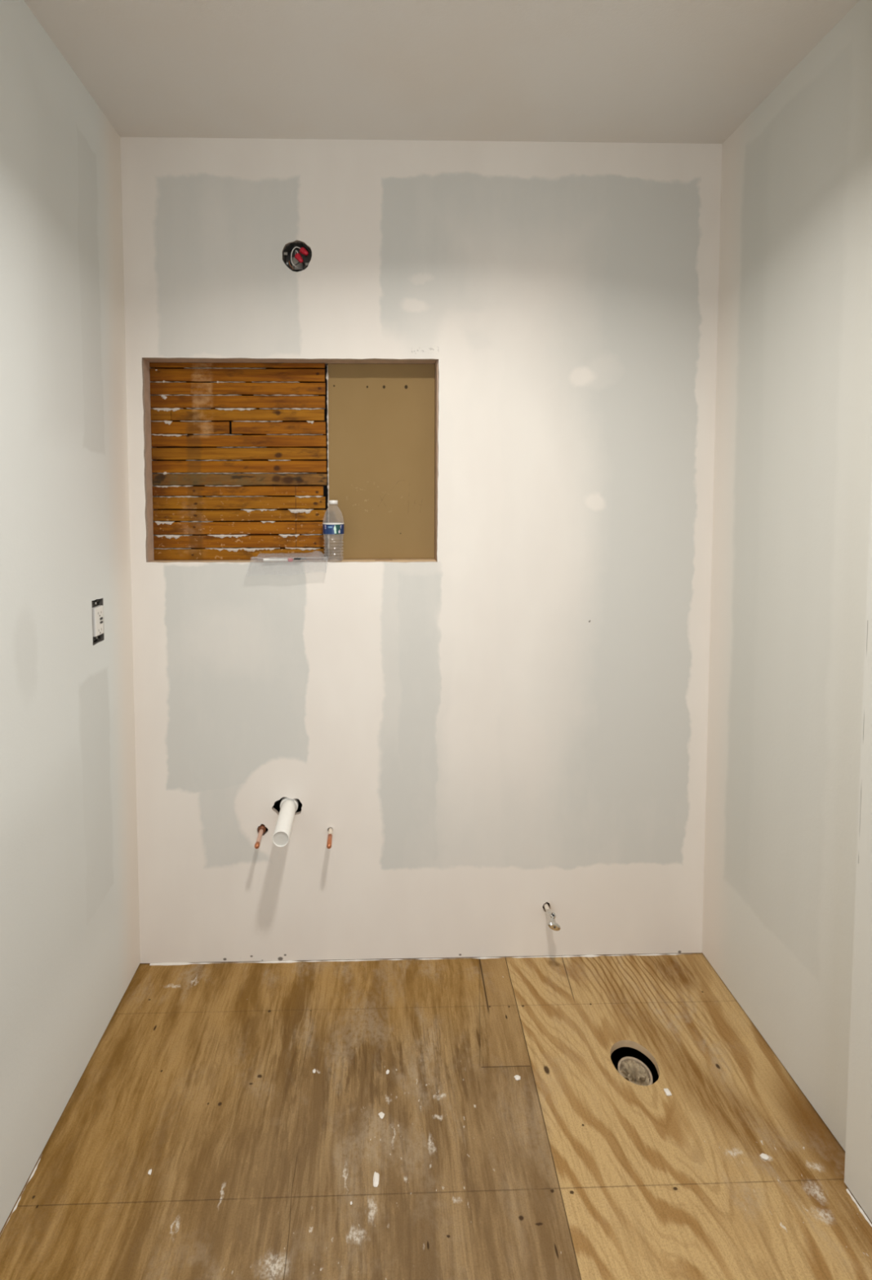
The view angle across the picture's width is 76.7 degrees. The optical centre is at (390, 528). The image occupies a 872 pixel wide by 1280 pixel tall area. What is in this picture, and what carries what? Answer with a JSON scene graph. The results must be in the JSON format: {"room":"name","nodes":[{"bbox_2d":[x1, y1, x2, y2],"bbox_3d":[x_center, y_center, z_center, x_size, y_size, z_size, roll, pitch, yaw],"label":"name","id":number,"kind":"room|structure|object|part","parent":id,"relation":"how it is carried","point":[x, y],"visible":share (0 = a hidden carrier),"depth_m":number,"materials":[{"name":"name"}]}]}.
{"room":"building under construction","nodes":[
{"label":"building under construction","id":0,"kind":"room"},
{"bbox_2d":[0,0,140,1231],"bbox_3d":[-0.761,0.122,0.278,0.014,2.594,2.750,0,3,-1],"label":"wall","id":1,"kind":"structure","parent":0,"point":[69,921],"depth_m":1.28,"materials":[{"name":"paint"}]},
{"bbox_2d":[3,1154,42,1229],"bbox_3d":[-0.761,1.393,0.963,0.006,0.002,0.500,0,3,-1],"label":"trim","id":2,"kind":"structure","parent":1,"relation":"attached to","point":[35,1168],"depth_m":1.17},
{"bbox_2d":[91,599,103,641],"bbox_3d":[-0.802,0.246,1.462,0.056,0.114,0.060,0,3,-1],"label":"outlet","id":3,"kind":"object","parent":1,"relation":"attached to","point":[96,611],"visible":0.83,"depth_m":1.46,"materials":[{"name":"white plastic"}]},
{"bbox_2d":[143,359,158,561],"bbox_3d":[-0.758,-0.192,1.697,0.040,0.900,0.086,0,3,-1],"label":"trim","id":4,"kind":"structure","parent":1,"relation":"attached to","point":[146,364],"depth_m":1.68,"materials":[{"name":"wood"}]},
{"bbox_2d":[93,137,722,963],"bbox_3d":[0.103,0.056,1.676,2.072,2.596,0.014,0,3,-1],"label":"wall","id":5,"kind":"structure","parent":0,"point":[500,727],"depth_m":1.68,"materials":[{"name":"paint"}]},
{"bbox_2d":[151,408,324,421],"bbox_3d":[-0.469,-0.353,1.699,0.533,0.039,0.013,0,3,-1],"label":"wood lath","id":6,"kind":"object","parent":5,"relation":"attached to","point":[177,414],"visible":1,"depth_m":1.70,"materials":[{"name":"brown wood"}]},
{"bbox_2d":[150,394,324,408],"bbox_3d":[-0.470,-0.393,1.697,0.536,0.041,0.013,0,3,-1],"label":"wood lath","id":7,"kind":"object","parent":6,"relation":"on","point":[162,401],"visible":1,"depth_m":1.70,"materials":[{"name":"brown wood"}]},
{"bbox_2d":[150,380,325,395],"bbox_3d":[-0.470,-0.435,1.695,0.537,0.043,0.012,0,3,-1],"label":"wood lath","id":8,"kind":"object","parent":7,"relation":"on","point":[273,388],"visible":1,"depth_m":1.69,"materials":[{"name":"brown wood"}]},
{"bbox_2d":[149,367,324,382],"bbox_3d":[-0.471,-0.475,1.694,0.536,0.042,0.012,0,3,-1],"label":"wood lath","id":9,"kind":"object","parent":8,"relation":"on","point":[207,374],"visible":1,"depth_m":1.69,"materials":[{"name":"brown wood"}]},
{"bbox_2d":[149,362,324,368],"bbox_3d":[-0.471,-0.503,1.694,0.536,0.014,0.009,0,3,-1],"label":"wood lath","id":10,"kind":"object","parent":9,"relation":"on","point":[152,365],"visible":1,"depth_m":1.69,"materials":[{"name":"brown wood"}]},
{"bbox_2d":[254,823,266,848],"bbox_3d":[-0.398,0.933,1.673,0.027,0.027,0.114,0,3,-1],"label":"pipe stub","id":11,"kind":"object","parent":5,"relation":"attached to","point":[262,828],"visible":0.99,"depth_m":1.67,"materials":[{"name":"metal"}]},
{"bbox_2d":[272,796,298,846],"bbox_3d":[-0.314,0.865,1.646,0.057,0.056,0.206,0,3,-1],"label":"pipe","id":12,"kind":"object","parent":5,"relation":"attached to","point":[288,806],"visible":0.9,"depth_m":1.60,"materials":[{"name":"white plastic"}]},
{"bbox_2d":[145,359,435,365],"bbox_3d":[-0.300,-0.530,1.691,0.878,0.038,0.086,0,3,-1],"label":"trim","id":13,"kind":"structure","parent":5,"relation":"attached to","point":[193,361],"depth_m":1.68,"materials":[{"name":"wood"}]},
{"bbox_2d":[151,558,435,562],"bbox_3d":[-0.298,0.117,1.721,0.878,0.038,0.086,0,3,-1],"label":"trim","id":14,"kind":"structure","parent":5,"relation":"attached to","point":[343,560],"depth_m":1.70,"materials":[{"name":"beige wood"}]},
{"bbox_2d":[153,547,324,559],"bbox_3d":[-0.473,0.079,1.719,0.530,0.038,0.013,0,3,-1],"label":"wood lath","id":15,"kind":"object","parent":14,"relation":"on","point":[210,553],"visible":0.97,"depth_m":1.72,"materials":[{"name":"brown wood"}]},
{"bbox_2d":[153,533,325,547],"bbox_3d":[-0.471,0.039,1.718,0.533,0.042,0.013,0,3,-1],"label":"wood lath","id":16,"kind":"object","parent":15,"relation":"on","point":[282,540],"visible":1,"depth_m":1.72,"materials":[{"name":"brown wood"}]},
{"bbox_2d":[152,520,324,534],"bbox_3d":[-0.471,-0.003,1.716,0.533,0.042,0.012,0,3,-1],"label":"wood lath","id":17,"kind":"object","parent":16,"relation":"on","point":[194,527],"visible":0.99,"depth_m":1.71,"materials":[{"name":"brown wood"}]},
{"bbox_2d":[152,509,325,520],"bbox_3d":[-0.470,-0.043,1.714,0.536,0.037,0.013,0,3,-1],"label":"wood lath","id":18,"kind":"object","parent":17,"relation":"on","point":[242,514],"visible":1,"depth_m":1.71,"materials":[{"name":"brown wood"}]},
{"bbox_2d":[152,495,325,509],"bbox_3d":[-0.470,-0.082,1.712,0.534,0.041,0.012,0,3,-1],"label":"wood lath","id":19,"kind":"object","parent":18,"relation":"on","point":[307,501],"visible":1,"depth_m":1.71,"materials":[{"name":"brown wood"}]},
{"bbox_2d":[151,485,323,496],"bbox_3d":[-0.474,-0.119,1.710,0.528,0.033,0.012,0,3,-1],"label":"wood lath","id":20,"kind":"object","parent":19,"relation":"on","point":[157,490],"visible":1,"depth_m":1.71,"materials":[{"name":"brown wood"}]},
{"bbox_2d":[151,471,326,485],"bbox_3d":[-0.468,-0.156,1.708,0.539,0.042,0.013,0,3,-1],"label":"wood lath","id":21,"kind":"object","parent":20,"relation":"on","point":[176,478],"visible":1,"depth_m":1.71,"materials":[{"name":"brown wood"}]},
{"bbox_2d":[151,459,326,472],"bbox_3d":[-0.469,-0.194,1.707,0.538,0.040,0.012,0,3,-1],"label":"wood lath","id":22,"kind":"object","parent":21,"relation":"on","point":[273,465],"visible":1,"depth_m":1.71,"materials":[{"name":"brown wood"}]},
{"bbox_2d":[151,446,326,459],"bbox_3d":[-0.469,-0.234,1.705,0.538,0.040,0.012,0,3,-1],"label":"wood lath","id":23,"kind":"object","parent":22,"relation":"on","point":[227,453],"visible":1,"depth_m":1.70,"materials":[{"name":"brown wood"}]},
{"bbox_2d":[151,434,326,447],"bbox_3d":[-0.469,-0.273,1.703,0.538,0.039,0.013,0,3,-1],"label":"wood lath","id":24,"kind":"object","parent":23,"relation":"on","point":[157,440],"visible":1,"depth_m":1.70,"materials":[{"name":"brown wood"}]},
{"bbox_2d":[151,420,229,434],"bbox_3d":[-0.619,-0.313,1.698,0.239,0.041,0.012,0,3,-1],"label":"wood lath","id":25,"kind":"object","parent":24,"relation":"on","point":[165,427],"visible":1,"depth_m":1.70,"materials":[{"name":"brown wood"}]},
{"bbox_2d":[150,408,171,421],"bbox_3d":[-0.708,-0.351,1.696,0.061,0.036,0.008,0,3,-1],"label":"wood lath","id":26,"kind":"object","parent":25,"relation":"on","point":[162,415],"visible":1,"depth_m":1.69,"materials":[{"name":"brown wood"}]},
{"bbox_2d":[231,420,325,434],"bbox_3d":[-0.346,-0.314,1.704,0.290,0.041,0.013,0,3,-1],"label":"wood lath","id":27,"kind":"object","parent":24,"relation":"on","point":[246,427],"visible":1,"depth_m":1.70,"materials":[{"name":"brown wood"}]},
{"bbox_2d":[246,550,327,575],"bbox_3d":[-0.309,0.104,1.674,0.241,0.072,0.082,0,3,-1],"label":"plastic bag","id":28,"kind":"object","parent":14,"relation":"on","point":[316,550],"visible":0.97,"depth_m":1.67,"materials":[{"name":"plastic"}]},
{"bbox_2d":[262,558,293,561],"bbox_3d":[-0.338,0.094,1.655,0.090,0.013,0.013,0,3,-3],"label":"marker pen","id":29,"kind":"object","parent":28,"relation":"in","point":[264,559],"visible":1,"depth_m":1.65,"materials":[{"name":"white plastic"}]},
{"bbox_2d":[293,557,306,559],"bbox_3d":[-0.273,0.090,1.662,0.019,0.007,0.038,1,3,28],"label":"clip","id":30,"kind":"object","parent":28,"relation":"in","point":[295,558],"visible":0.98,"depth_m":1.65,"materials":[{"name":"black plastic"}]},
{"bbox_2d":[322,500,344,561],"bbox_3d":[-0.174,0.006,1.684,0.066,0.185,0.066,0,3,-1],"label":"water bottle","id":31,"kind":"object","parent":14,"relation":"on","point":[327,527],"visible":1,"depth_m":1.66,"materials":[{"name":"clear plastic"}]},
{"bbox_3d":[-0.158,0.002,1.656,0.019,0.030,0.001,-2,3,-30],"label":"printed panel","id":32,"kind":"part","parent":31,"relation":"part of","materials":[{"name":"paper"}]},
{"bbox_2d":[283,242,311,271],"bbox_3d":[-0.277,-0.808,1.643,0.080,0.079,0.049,0,3,-1],"label":"junction box","id":33,"kind":"object","parent":5,"relation":"attached to","point":[296,256],"visible":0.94,"depth_m":1.64,"materials":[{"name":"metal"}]},
{"bbox_3d":[-0.281,-0.801,1.664,0.032,0.044,0.002,0,3,-1],"label":"plate","id":34,"kind":"part","parent":33,"relation":"part of","materials":[{"name":"metal"}]},
{"bbox_2d":[326,826,332,848],"bbox_3d":[-0.184,0.937,1.678,0.015,0.015,0.114,0,3,-3],"label":"pipe stub","id":35,"kind":"object","parent":5,"relation":"attached to","point":[330,830],"visible":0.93,"depth_m":1.65,"materials":[{"name":"metal"}]},
{"bbox_2d":[325,364,435,559],"bbox_3d":[-0.029,-0.208,1.724,0.338,0.609,0.020,0,3,-1],"label":"panel","id":36,"kind":"object","parent":5,"relation":"attached to","point":[380,418],"visible":0.96,"depth_m":1.72,"materials":[{"name":"brown paper"}]},
{"bbox_2d":[149,953,678,965],"bbox_3d":[0.105,1.354,1.727,1.710,0.004,0.005,0,3,-1],"label":"trim","id":37,"kind":"structure","parent":5,"relation":"attached to","point":[588,956],"depth_m":1.72,"materials":[{"name":"wood"}]},
{"bbox_2d":[434,360,438,561],"bbox_3d":[0.160,-0.195,1.716,0.038,0.900,0.086,0,3,-1],"label":"trim","id":38,"kind":"structure","parent":5,"relation":"attached to","point":[437,361],"depth_m":1.68,"materials":[{"name":"wood"}]},
{"bbox_2d":[543,902,560,930],"bbox_3d":[0.487,1.184,1.694,0.037,0.039,0.134,0,3,-1],"label":"shutoff valve","id":39,"kind":"object","parent":5,"relation":"attached to","point":[551,916],"visible":1,"depth_m":1.66,"materials":[{"name":"metal"}]},
{"bbox_3d":[0.488,1.183,1.635,0.037,0.024,0.015,0,3,-1],"label":"oval handle","id":40,"kind":"part","parent":39,"relation":"part of","materials":[{"name":"silver metal"}]},
{"bbox_2d":[0,952,871,1279],"bbox_3d":[0.149,1.464,-0.367,2.072,0.019,4.500,0,3,-1],"label":"floor","id":41,"kind":"structure","parent":0,"point":[201,1077],"depth_m":1.24,"materials":[{"name":"brown wood"}]},
{"bbox_2d":[373,1171,379,1186],"bbox_3d":[-0.030,1.381,1.166,0.013,0.004,0.025,0,3,-1],"label":"crumb","id":42,"kind":"object","parent":41,"relation":"on","point":[375,1178],"visible":1,"depth_m":1.16,"materials":[{"name":"white"}]},
{"bbox_2d":[377,1111,384,1119],"bbox_3d":[-0.020,1.375,1.289,0.013,0.003,0.014,-2,3,-36],"label":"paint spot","id":43,"kind":"object","parent":41,"relation":"on","point":[381,1114],"visible":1,"depth_m":1.29,"materials":[{"name":"white paint"}]},
{"bbox_2d":[514,1075,519,1079],"bbox_3d":[0.317,1.370,1.371,0.017,0.004,0.011,0,3,-1],"label":"crumb","id":44,"kind":"object","parent":41,"relation":"on","point":[517,1077],"visible":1,"depth_m":1.37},
{"bbox_2d":[610,1046,658,1083],"bbox_3d":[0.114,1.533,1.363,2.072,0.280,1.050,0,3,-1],"label":"hole","id":45,"kind":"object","parent":41,"relation":"in","point":[621,1052],"depth_m":1.67,"materials":[{"name":"black"}]},
{"bbox_2d":[617,1056,653,1085],"bbox_3d":[0.632,1.504,1.423,0.083,0.200,0.083,0,3,-1],"label":"drain pipe","id":46,"kind":"object","parent":41,"relation":"attached to","point":[626,1058],"visible":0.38,"depth_m":1.44,"materials":[{"name":"beige plastic"}]},
{"bbox_2d":[620,1059,649,1085],"bbox_3d":[0.632,1.429,1.419,0.070,0.078,0.070,0,3,-1],"label":"rag","id":47,"kind":"object","parent":46,"relation":"in","point":[633,1072],"visible":0.44,"depth_m":1.42,"materials":[{"name":"beige fabric"}]},
{"bbox_2d":[663,1088,671,1095],"bbox_3d":[0.675,1.371,1.337,0.015,0.005,0.016,0,3,-1],"label":"crumb","id":48,"kind":"object","parent":41,"relation":"on","point":[667,1091],"visible":1,"depth_m":1.33,"materials":[{"name":"white"}]},
{"bbox_2d":[760,1153,768,1159],"bbox_3d":[0.821,1.378,1.205,0.016,0.003,0.012,-1,3,-22],"label":"crumb","id":49,"kind":"object","parent":41,"relation":"on","point":[763,1156],"visible":1,"depth_m":1.20,"materials":[{"name":"white"}]},
{"bbox_2d":[23,0,859,143],"bbox_3d":[0.130,-1.135,0.195,2.072,0.120,2.864,0,3,-1],"label":"ceiling","id":50,"kind":"structure","parent":0,"point":[606,71],"depth_m":1.33,"materials":[{"name":"white paint"}]},
{"bbox_2d":[702,0,871,1222],"bbox_3d":[1.068,0.116,0.315,0.198,2.594,2.750,0,3,-1],"label":"wall","id":51,"kind":"structure","parent":0,"point":[787,930],"depth_m":1.34,"materials":[{"name":"paint"}]},
{"bbox_2d":[846,1188,871,1226],"bbox_3d":[0.957,1.389,0.948,0.005,0.003,0.400,0,3,-1],"label":"trim","id":52,"kind":"structure","parent":51,"relation":"attached to","point":[847,1190],"depth_m":1.11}
]}

